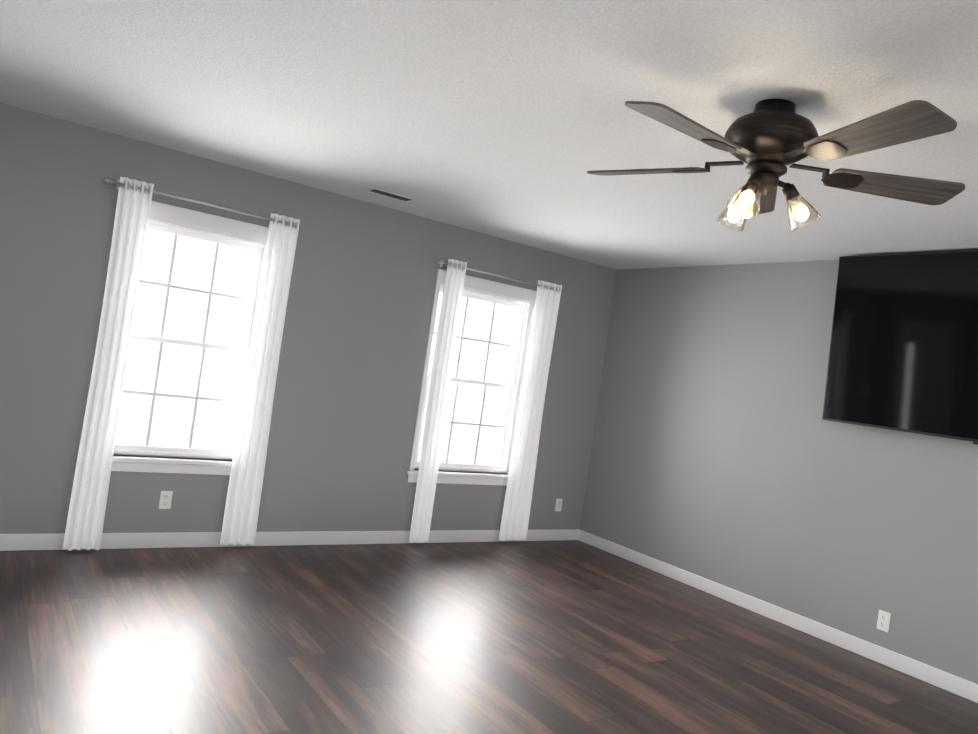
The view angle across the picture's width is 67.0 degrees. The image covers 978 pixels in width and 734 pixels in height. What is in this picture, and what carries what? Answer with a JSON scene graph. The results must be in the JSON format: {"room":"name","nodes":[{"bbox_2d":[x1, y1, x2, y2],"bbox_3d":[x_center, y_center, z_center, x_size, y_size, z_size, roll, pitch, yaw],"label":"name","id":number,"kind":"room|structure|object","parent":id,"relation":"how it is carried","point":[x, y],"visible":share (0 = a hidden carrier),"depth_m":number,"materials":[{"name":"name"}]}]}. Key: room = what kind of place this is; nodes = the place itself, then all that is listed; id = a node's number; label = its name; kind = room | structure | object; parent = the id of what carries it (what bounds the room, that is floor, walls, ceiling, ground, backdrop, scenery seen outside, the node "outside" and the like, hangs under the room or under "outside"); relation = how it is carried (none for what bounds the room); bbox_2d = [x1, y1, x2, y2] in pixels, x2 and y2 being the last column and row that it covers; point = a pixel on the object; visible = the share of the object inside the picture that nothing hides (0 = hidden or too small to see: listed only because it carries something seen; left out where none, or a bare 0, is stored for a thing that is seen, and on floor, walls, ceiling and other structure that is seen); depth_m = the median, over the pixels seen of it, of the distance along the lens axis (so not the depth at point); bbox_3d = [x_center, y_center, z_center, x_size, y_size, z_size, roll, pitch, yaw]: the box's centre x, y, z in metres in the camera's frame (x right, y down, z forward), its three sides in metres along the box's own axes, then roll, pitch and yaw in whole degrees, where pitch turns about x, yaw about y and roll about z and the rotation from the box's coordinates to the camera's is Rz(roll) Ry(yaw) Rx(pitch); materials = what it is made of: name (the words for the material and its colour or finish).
{"room":"living room","nodes":[
{"label":"living room","id":0,"kind":"room"},
{"bbox_2d":[0,103,616,533],"bbox_3d":[-0.997,0.049,5.326,4.730,2.440,0.150,8,0,-35],"label":"wall","id":1,"kind":"structure","parent":0,"point":[352,353],"depth_m":5.03,"materials":[{"name":"grey paint"}]},
{"bbox_2d":[158,491,172,508],"bbox_3d":[-2.015,0.829,4.607,0.070,0.114,0.010,8,0,-35],"label":"electrical outlet","id":2,"kind":"object","parent":1,"relation":"attached to","point":[165,499],"visible":1,"depth_m":4.60,"materials":[{"name":"white plastic"}]},
{"bbox_2d":[62,176,299,550],"bbox_3d":[-1.884,0.034,4.563,1.170,2.172,0.106,8,0,-35],"label":"curtain","id":3,"kind":"object","parent":1,"relation":"attached to","point":[86,511],"visible":1,"depth_m":4.34,"materials":[{"name":"white fabric"}]},
{"bbox_2d":[111,201,268,474],"bbox_3d":[-1.922,-0.155,4.652,1.000,1.635,0.188,8,0,-35],"label":"window","id":4,"kind":"structure","parent":1,"relation":"in","point":[207,227],"depth_m":4.67,"materials":[{"name":"white glass"}]},
{"bbox_2d":[0,529,579,550],"bbox_3d":[-1.128,1.214,5.243,4.700,0.095,0.020,8,0,-35],"label":"baseboard","id":5,"kind":"structure","parent":1,"relation":"attached to","point":[37,541],"depth_m":5.01,"materials":[{"name":"white wood"}]},
{"bbox_2d":[405,269,536,485],"bbox_3d":[-0.131,0.117,5.901,1.040,1.625,0.188,8,0,-35],"label":"window","id":6,"kind":"structure","parent":1,"relation":"in","point":[507,295],"depth_m":5.96,"materials":[{"name":"white glass"}]},
{"bbox_2d":[409,259,561,542],"bbox_3d":[-0.048,0.310,5.843,1.221,2.147,0.107,8,0,-35],"label":"curtain","id":7,"kind":"object","parent":1,"relation":"attached to","point":[517,505],"visible":1,"depth_m":6.02,"materials":[{"name":"white fabric"}]},
{"bbox_2d":[555,498,562,511],"bbox_3d":[0.609,1.203,6.435,0.070,0.114,0.010,8,0,-35],"label":"electrical outlet","id":8,"kind":"object","parent":1,"relation":"attached to","point":[558,506],"visible":1,"depth_m":6.43,"materials":[{"name":"white plastic"}]},
{"bbox_2d":[0,540,977,733],"bbox_3d":[0.069,1.451,1.831,6.930,0.060,7.320,8,0,-35],"label":"floor","id":9,"kind":"structure","parent":0,"point":[548,637],"depth_m":3.63,"materials":[{"name":"laminate"}]},
{"bbox_2d":[0,0,977,269],"bbox_3d":[0.426,-1.044,1.841,6.930,0.100,7.320,8,0,-35],"label":"ceiling","id":10,"kind":"structure","parent":0,"point":[514,120],"depth_m":2.98,"materials":[{"name":"white paint"}]},
{"bbox_2d":[367,188,414,201],"bbox_3d":[-0.644,-1.130,4.855,0.300,0.010,0.120,8,0,-35],"label":"ceiling vent","id":11,"kind":"object","parent":10,"relation":"in","point":[390,194],"visible":1,"depth_m":4.84,"materials":[{"name":"white metal"}]},
{"bbox_2d":[587,98,964,230],"bbox_3d":[0.938,-0.702,2.541,1.267,0.425,1.307,8,0,-35],"label":"ceiling fan","id":12,"kind":"object","parent":10,"relation":"hanging from","point":[767,141],"visible":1,"depth_m":2.47,"materials":[{"name":"brown wood"}]},
{"bbox_2d":[580,260,977,683],"bbox_3d":[3.007,0.617,3.761,0.150,2.440,7.320,8,0,-35],"label":"wall","id":13,"kind":"structure","parent":0,"point":[723,453],"depth_m":5.14,"materials":[{"name":"grey paint"}]},
{"bbox_2d":[580,530,977,702],"bbox_3d":[2.771,1.768,3.708,0.020,0.095,7.020,8,0,-35],"label":"baseboard","id":14,"kind":"structure","parent":13,"relation":"attached to","point":[952,683],"depth_m":4.78,"materials":[{"name":"white wood"}]},
{"bbox_2d":[876,610,890,632],"bbox_3d":[2.342,1.509,4.387,0.010,0.114,0.070,8,0,-35],"label":"electrical outlet","id":15,"kind":"object","parent":13,"relation":"attached to","point":[883,621],"visible":1,"depth_m":4.38,"materials":[{"name":"white plastic"}]},
{"bbox_2d":[822,250,977,444],"bbox_3d":[2.744,-0.102,4.011,0.164,1.061,1.830,8,0,-35],"label":"wall-mounted tv","id":16,"kind":"object","parent":13,"relation":"attached to","point":[903,353],"visible":1,"depth_m":4.34,"materials":[{"name":"black"}]},
{"label":"outside","id":17,"kind":"structure","parent":0,"visible":0},
{"bbox_2d":[115,229,519,464],"bbox_3d":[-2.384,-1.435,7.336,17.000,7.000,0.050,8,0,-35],"label":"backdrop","id":18,"kind":"structure","parent":17,"point":[142,352],"depth_m":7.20,"materials":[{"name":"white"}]}
]}

